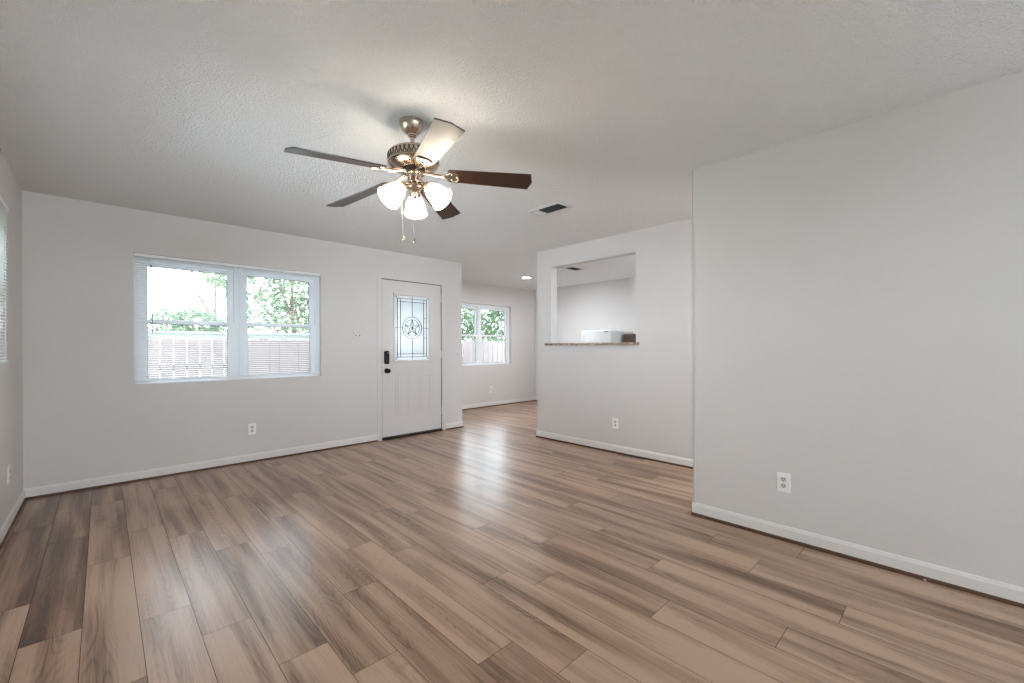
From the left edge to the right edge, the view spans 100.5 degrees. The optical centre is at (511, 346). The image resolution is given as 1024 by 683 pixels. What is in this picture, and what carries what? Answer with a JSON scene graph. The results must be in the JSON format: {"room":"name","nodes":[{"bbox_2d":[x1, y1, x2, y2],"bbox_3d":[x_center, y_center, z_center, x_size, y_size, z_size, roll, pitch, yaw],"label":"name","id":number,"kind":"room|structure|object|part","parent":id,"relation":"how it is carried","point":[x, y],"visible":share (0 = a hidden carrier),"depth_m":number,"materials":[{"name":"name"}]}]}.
{"room":"empty living room","nodes":[
{"label":"empty living room","id":0,"kind":"room"},
{"bbox_2d":[0,148,22,527],"bbox_3d":[-0.692,-0.025,-0.047,0.150,2.440,9.590,0,0,-44],"label":"wall","id":1,"kind":"structure","parent":0,"point":[11,373],"depth_m":2.96,"materials":[{"name":"white paint"}]},
{"bbox_2d":[0,196,7,363],"bbox_3d":[-2.150,-0.391,1.600,0.032,0.972,2.937,0,0,-44],"label":"window blind","id":2,"kind":"object","parent":1,"relation":"attached to","point":[3,207],"visible":1,"depth_m":2.59,"materials":[{"name":"white plastic"}]},
{"bbox_3d":[-3.090,-0.379,2.579,0.030,0.934,0.002,0,0,-44],"label":"ladder cord","id":3,"kind":"part","parent":2,"relation":"part of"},
{"bbox_2d":[7,465,10,484],"bbox_3d":[-3.343,0.851,2.831,0.010,0.116,0.072,0,0,-44],"label":"wall outlet","id":4,"kind":"object","parent":1,"relation":"attached to","point":[8,467],"visible":1,"depth_m":2.81,"materials":[{"name":"white plastic"}]},
{"bbox_2d":[0,489,24,544],"bbox_3d":[-0.629,1.142,0.008,0.011,0.070,9.290,0,0,-44],"label":"baseboard","id":5,"kind":"structure","parent":1,"relation":"attached to","point":[3,530],"depth_m":2.87,"materials":[{"name":"white paint"}]},
{"bbox_2d":[0,498,25,550],"bbox_3d":[-0.627,1.186,0.011,0.018,0.018,9.290,0,0,-44],"label":"trim","id":6,"kind":"structure","parent":1,"relation":"attached to","point":[23,502],"depth_m":2.83,"materials":[{"name":"brown wood"}]},
{"bbox_2d":[22,190,461,488],"bbox_3d":[-2.353,-0.019,4.902,4.312,2.440,0.150,0,0,-44],"label":"wall","id":7,"kind":"structure","parent":0,"point":[85,416],"depth_m":3.90,"materials":[{"name":"white paint"}]},
{"bbox_2d":[24,434,377,497],"bbox_3d":[-2.776,1.150,4.380,2.972,0.070,0.011,0,0,-44],"label":"baseboard","id":8,"kind":"structure","parent":7,"relation":"attached to","point":[66,486],"depth_m":4.03,"materials":[{"name":"white paint"}]},
{"bbox_2d":[26,440,377,499],"bbox_3d":[-2.774,1.193,4.377,2.972,0.018,0.018,0,0,-44],"label":"trim","id":9,"kind":"structure","parent":7,"relation":"attached to","point":[221,466],"depth_m":4.03,"materials":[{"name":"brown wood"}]},
{"bbox_2d":[134,256,319,383],"bbox_3d":[-2.863,-0.256,4.440,1.625,1.182,0.080,0,0,-44],"label":"window","id":10,"kind":"structure","parent":7,"relation":"in","point":[232,323],"depth_m":4.39,"materials":[{"name":"white plastic"}]},
{"bbox_3d":[-3.166,-0.507,4.175,0.732,0.588,0.025,0,0,-44],"label":"sash","id":11,"kind":"part","parent":10,"relation":"part of","materials":[{"name":"clear glass"}]},
{"bbox_3d":[-3.142,0.030,4.152,0.732,0.571,0.028,0,0,-44],"label":"sash","id":12,"kind":"part","parent":10,"relation":"part of","materials":[{"name":"white plastic"}]},
{"bbox_2d":[134,253,320,381],"bbox_3d":[-2.803,-0.267,4.378,1.617,1.157,0.054,0,0,-44],"label":"window blind","id":13,"kind":"object","parent":10,"relation":"attached to","point":[136,255],"visible":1,"depth_m":4.21,"materials":[{"name":"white plastic"}]},
{"bbox_3d":[-3.314,-0.256,3.903,0.002,1.119,0.030,0,0,-44],"label":"ladder cord","id":14,"kind":"part","parent":13,"relation":"part of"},
{"bbox_3d":[-2.809,0.304,4.386,1.613,0.016,0.028,0,0,-44],"label":"rail","id":15,"kind":"part","parent":13,"relation":"part of","materials":[{"name":"white plastic"}]},
{"bbox_3d":[-2.811,-0.258,4.386,0.002,1.119,0.030,0,0,-44],"label":"ladder cord","id":16,"kind":"part","parent":13,"relation":"part of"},
{"bbox_3d":[-2.308,-0.260,4.870,0.002,1.119,0.030,0,0,-44],"label":"ladder cord","id":17,"kind":"part","parent":13,"relation":"part of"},
{"bbox_3d":[-2.587,-0.509,4.731,0.732,0.588,0.025,0,0,-44],"label":"sash","id":18,"kind":"part","parent":10,"relation":"part of","materials":[{"name":"clear glass"}]},
{"bbox_3d":[-2.563,0.028,4.708,0.732,0.571,0.028,0,0,-44],"label":"sash","id":19,"kind":"part","parent":10,"relation":"part of","materials":[{"name":"white plastic"}]},
{"bbox_2d":[248,423,255,434],"bbox_3d":[-2.712,0.857,4.444,0.072,0.116,0.010,0,0,-44],"label":"wall outlet","id":20,"kind":"object","parent":7,"relation":"attached to","point":[251,427],"visible":1,"depth_m":4.44,"materials":[{"name":"white plastic"}]},
{"bbox_2d":[353,330,361,339],"bbox_3d":[-1.895,-0.143,5.234,0.116,0.116,0.013,0,0,-44],"label":"light switch","id":21,"kind":"object","parent":7,"relation":"attached to","point":[357,335],"visible":1,"depth_m":5.23,"materials":[{"name":"white plastic"}]},
{"bbox_2d":[377,273,445,440],"bbox_3d":[-1.369,0.130,5.807,1.042,2.135,0.208,0,0,-44],"label":"door","id":22,"kind":"structure","parent":7,"relation":"in","point":[411,365],"depth_m":5.76,"materials":[{"name":"paint"}]},
{"bbox_3d":[-1.348,-0.256,5.781,0.577,0.922,0.020,0,0,-44],"label":"glass frame","id":23,"kind":"part","parent":22,"relation":"part of","materials":[{"name":"glass"}]},
{"bbox_3d":[-1.357,-0.256,5.789,0.529,0.874,0.006,0,0,-44],"label":"bevelled glass","id":24,"kind":"part","parent":22,"relation":"part of","materials":[{"name":"clear glass"}]},
{"bbox_3d":[-1.357,-0.256,5.789,0.359,0.702,0.006,0,0,-44],"label":"leaded glass","id":25,"kind":"part","parent":22,"relation":"part of","materials":[{"name":"clear glass"}]},
{"bbox_2d":[446,421,462,428],"bbox_3d":[-0.842,1.143,6.238,0.309,0.070,0.011,0,0,-44],"label":"baseboard","id":26,"kind":"structure","parent":7,"relation":"attached to","point":[455,424],"depth_m":6.23,"materials":[{"name":"white paint"}]},
{"bbox_2d":[462,281,534,404],"bbox_3d":[-0.594,-0.025,8.488,3.195,2.440,0.150,0,0,-44],"label":"wall","id":27,"kind":"structure","parent":0,"point":[515,379],"depth_m":8.89,"materials":[{"name":"white paint"}]},
{"bbox_2d":[462,303,508,365],"bbox_3d":[-0.674,-0.242,8.440,1.625,1.195,0.080,0,0,-44],"label":"window","id":28,"kind":"structure","parent":27,"relation":"in","point":[477,308],"depth_m":8.46,"materials":[{"name":"white plastic"}]},
{"bbox_3d":[-0.976,-0.497,8.175,0.732,0.594,0.025,0,0,-44],"label":"sash","id":29,"kind":"part","parent":28,"relation":"part of","materials":[{"name":"clear glass"}]},
{"bbox_3d":[-0.952,0.047,8.152,0.732,0.578,0.028,0,0,-44],"label":"sash","id":30,"kind":"part","parent":28,"relation":"part of","materials":[{"name":"white plastic"}]},
{"bbox_3d":[-0.397,-0.499,8.731,0.732,0.594,0.025,0,0,-44],"label":"sash","id":31,"kind":"part","parent":28,"relation":"part of","materials":[{"name":"clear glass"}]},
{"bbox_3d":[-0.374,0.045,8.708,0.732,0.578,0.028,0,0,-44],"label":"sash","id":32,"kind":"part","parent":28,"relation":"part of","materials":[{"name":"white plastic"}]},
{"bbox_2d":[462,397,534,408],"bbox_3d":[-0.588,1.142,8.378,3.045,0.070,0.011,0,0,-44],"label":"baseboard","id":33,"kind":"structure","parent":27,"relation":"attached to","point":[528,398],"depth_m":8.64,"materials":[{"name":"white paint"}]},
{"bbox_2d":[462,400,534,409],"bbox_3d":[-0.586,1.185,8.376,3.045,0.018,0.018,0,0,-44],"label":"trim","id":34,"kind":"structure","parent":27,"relation":"attached to","point":[530,400],"depth_m":8.63,"materials":[{"name":"brown wood"}]},
{"bbox_2d":[0,401,1023,682],"bbox_3d":[0.551,1.192,4.081,7.396,0.002,7.828,0,0,-44],"label":"floor","id":35,"kind":"structure","parent":0,"point":[488,549],"depth_m":2.12,"materials":[{"name":"brown wood"}]},
{"bbox_2d":[582,330,632,342],"bbox_3d":[1.692,0.450,7.583,0.785,1.474,0.605,0,0,-44],"label":"refrigerator","id":36,"kind":"object","parent":35,"relation":"on","point":[592,336],"visible":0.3,"depth_m":7.32,"materials":[{"name":"white metal"}]},
{"bbox_3d":[1.468,-0.080,7.370,0.070,0.414,0.605,0,0,-44],"label":"freezer door","id":37,"kind":"part","parent":36,"relation":"part of","materials":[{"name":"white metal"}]},
{"bbox_2d":[624,334,635,341],"bbox_3d":[2.283,0.482,7.212,0.476,1.405,0.640,0,0,-44],"label":"cabinet","id":38,"kind":"object","parent":35,"relation":"on","point":[627,337],"visible":0.06,"depth_m":7.21,"materials":[{"name":"brown wood"}]},
{"bbox_2d":[0,0,1023,289],"bbox_3d":[1.536,-1.313,3.046,7.656,0.120,10.958,0,0,-44],"label":"ceiling","id":39,"kind":"structure","parent":0,"point":[192,109],"depth_m":2.09,"materials":[{"name":"white paint"}]},
{"bbox_2d":[284,116,531,243],"bbox_3d":[-0.530,-0.906,2.408,1.262,0.694,1.220,0,0,10],"label":"ceiling fan","id":40,"kind":"object","parent":39,"relation":"hanging from","point":[413,160],"visible":1,"depth_m":2.31,"materials":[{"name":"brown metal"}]},
{"bbox_3d":[-0.842,-0.913,2.067,0.482,0.006,0.136,-9,17,-44],"label":"blade","id":41,"kind":"part","parent":40,"relation":"part of","materials":[{"name":"brown wood"}]},
{"bbox_3d":[-0.909,-0.909,2.556,0.482,0.006,0.136,-8,11,28],"label":"blade","id":42,"kind":"part","parent":40,"relation":"part of","materials":[{"name":"brown wood"}]},
{"bbox_3d":[-0.625,-0.824,2.274,0.134,0.113,0.134,-3,-46,47],"label":"lamp shade","id":43,"kind":"part","parent":40,"relation":"part of","materials":[{"name":"white glass"}]},
{"bbox_3d":[-0.618,-0.950,2.286,0.113,0.037,0.025,-9,17,-44],"label":"bracket arm","id":44,"kind":"part","parent":40,"relation":"part of","materials":[{"name":"silver metal"}]},
{"bbox_3d":[-0.634,-0.949,2.409,0.113,0.037,0.025,-8,11,28],"label":"bracket arm","id":45,"kind":"part","parent":40,"relation":"part of","materials":[{"name":"silver metal"}]},
{"bbox_3d":[-0.562,-0.828,2.479,0.134,0.134,0.113,-3,-44,-13],"label":"lamp shade","id":46,"kind":"part","parent":40,"relation":"part of","materials":[{"name":"white glass"}]},
{"bbox_3d":[-0.496,-0.957,2.263,0.025,0.037,0.113,11,-2,-26],"label":"bracket arm","id":47,"kind":"part","parent":40,"relation":"part of","materials":[{"name":"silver metal"}]},
{"bbox_3d":[-0.437,-0.960,2.372,0.113,0.037,0.025,1,-14,-8],"label":"bracket arm","id":48,"kind":"part","parent":40,"relation":"part of","materials":[{"name":"silver metal"}]},
{"bbox_3d":[-0.416,-0.836,2.322,0.113,0.134,0.134,42,12,12],"label":"lamp shade","id":49,"kind":"part","parent":40,"relation":"part of","materials":[{"name":"white glass"}]},
{"bbox_3d":[-0.357,-0.939,1.980,0.136,0.006,0.482,11,-2,-26],"label":"blade","id":50,"kind":"part","parent":40,"relation":"part of","materials":[{"name":"brown wood"}]},
{"bbox_3d":[-0.466,-0.933,2.771,0.136,0.006,0.482,-16,-7,9],"label":"blade","id":51,"kind":"part","parent":40,"relation":"part of","materials":[{"name":"brown wood"}]},
{"bbox_3d":[-0.125,-0.952,2.415,0.482,0.006,0.136,1,-14,-8],"label":"blade","id":52,"kind":"part","parent":40,"relation":"part of","materials":[{"name":"brown wood"}]},
{"bbox_2d":[527,201,573,215],"bbox_3d":[0.347,-1.242,3.850,0.210,0.014,0.376,0,0,-44],"label":"ceiling vent","id":53,"kind":"object","parent":39,"relation":"in","point":[557,206],"visible":1,"depth_m":3.84,"materials":[{"name":"white metal"}]},
{"bbox_2d":[561,266,583,270],"bbox_3d":[0.969,-1.244,6.767,0.376,0.014,0.210,0,0,-44],"label":"ceiling vent","id":54,"kind":"object","parent":39,"relation":"in","point":[573,268],"visible":0.97,"depth_m":6.76,"materials":[{"name":"white metal"}]},
{"bbox_2d":[534,277,635,396],"bbox_3d":[2.429,-0.036,7.539,0.150,2.440,5.408,0,0,-44],"label":"wall","id":55,"kind":"structure","parent":0,"point":[611,304],"depth_m":8.32,"materials":[{"name":"white paint"}]},
{"bbox_2d":[537,218,692,458],"bbox_3d":[3.157,-0.039,2.778,0.115,2.440,8.031,0,0,-44],"label":"wall","id":56,"kind":"structure","parent":0,"point":[647,386],"depth_m":4.59,"materials":[{"name":"white paint"}]},
{"bbox_2d":[545,342,638,345],"bbox_3d":[0.975,-0.033,5.093,0.255,0.030,1.335,0,0,-44],"label":"granite ledge","id":57,"kind":"object","parent":56,"relation":"attached to","point":[611,343],"visible":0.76,"depth_m":4.95,"materials":[{"name":"brown stone"}]},
{"bbox_2d":[536,430,692,466],"bbox_3d":[3.112,1.128,2.738,0.011,0.070,8.042,0,0,-44],"label":"baseboard","id":58,"kind":"structure","parent":56,"relation":"attached to","point":[658,456],"depth_m":4.72,"materials":[{"name":"white paint"}]},
{"bbox_2d":[536,436,692,468],"bbox_3d":[3.109,1.172,2.737,0.018,0.018,8.046,0,0,-44],"label":"trim","id":59,"kind":"structure","parent":56,"relation":"attached to","point":[665,462],"depth_m":4.70,"materials":[{"name":"brown wood"}]},
{"bbox_2d":[613,418,617,428],"bbox_3d":[1.157,0.858,4.773,0.010,0.116,0.072,0,0,-44],"label":"wall outlet","id":60,"kind":"object","parent":56,"relation":"attached to","point":[615,420],"visible":1,"depth_m":4.77,"materials":[{"name":"white plastic"}]},
{"bbox_2d":[695,71,1023,587],"bbox_3d":[2.224,-0.035,2.127,0.115,2.440,2.586,0,0,-44],"label":"wall","id":61,"kind":"structure","parent":0,"point":[859,285],"depth_m":2.31,"materials":[{"name":"white paint"}]},
{"bbox_2d":[692,170,695,502],"bbox_3d":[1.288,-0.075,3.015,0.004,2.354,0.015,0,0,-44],"label":"trim","id":62,"kind":"structure","parent":61,"relation":"attached to","point":[693,173],"depth_m":3.01,"materials":[{"name":"white paint"}]},
{"bbox_2d":[777,472,790,492],"bbox_3d":[1.669,0.834,2.617,0.010,0.116,0.072,0,0,-44],"label":"wall outlet","id":63,"kind":"object","parent":61,"relation":"attached to","point":[783,479],"visible":1,"depth_m":2.61,"materials":[{"name":"white plastic"}]},
{"bbox_2d":[691,511,1023,607],"bbox_3d":[2.175,1.175,2.087,0.018,0.018,2.601,0,0,-44],"label":"trim","id":64,"kind":"structure","parent":61,"relation":"attached to","point":[1010,602],"depth_m":2.30,"materials":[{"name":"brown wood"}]},
{"bbox_2d":[692,502,1023,603],"bbox_3d":[2.179,1.132,2.087,0.011,0.070,2.597,0,0,-44],"label":"baseboard","id":65,"kind":"structure","parent":61,"relation":"attached to","point":[970,581],"depth_m":2.30,"materials":[{"name":"white paint"}]},
{"label":"outside","id":66,"kind":"structure","parent":0,"visible":0},
{"bbox_3d":[-1.585,1.598,8.872,70.000,0.100,75.000,0,0,-44],"label":"ground","id":67,"kind":"structure","parent":66,"visible":0},
{"bbox_2d":[148,305,226,331],"bbox_3d":[-8.586,0.200,11.451,2.231,2.754,1.261,0,0,-44],"label":"leafy bush","id":68,"kind":"object","parent":67,"relation":"on","point":[204,316],"visible":0.22,"depth_m":11.29,"materials":[{"name":"green plant"}]},
{"bbox_2d":[159,268,249,329],"bbox_3d":[-9.606,-0.764,13.302,2.846,4.687,1.126,0,0,-44],"label":"tree","id":69,"kind":"object","parent":67,"relation":"on","point":[193,283],"visible":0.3,"depth_m":13.26,"materials":[{"name":"green plant"}]},
{"bbox_2d":[194,272,308,332],"bbox_3d":[-7.004,-0.947,12.938,4.275,5.035,2.196,0,0,-44],"label":"leafy tree","id":70,"kind":"object","parent":67,"relation":"on","point":[286,309],"visible":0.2,"depth_m":12.56,"materials":[{"name":"green plant"}]},
{"bbox_2d":[148,331,504,378],"bbox_3d":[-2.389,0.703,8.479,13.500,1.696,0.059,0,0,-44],"label":"wooden fence","id":71,"kind":"object","parent":67,"relation":"on","point":[258,351],"visible":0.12,"depth_m":6.79,"materials":[{"name":"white wood"}]},
{"bbox_3d":[-2.397,0.291,8.486,13.500,0.090,0.038,0,0,-44],"label":"rail","id":72,"kind":"part","parent":71,"relation":"part of","materials":[{"name":"white wood"}]},
{"bbox_2d":[462,309,504,341],"bbox_3d":[-1.214,-0.712,18.364,4.222,4.526,2.121,0,0,-44],"label":"leafy tree","id":73,"kind":"object","parent":67,"relation":"on","point":[495,318],"visible":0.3,"depth_m":18.03,"materials":[{"name":"green plant"}]}
]}

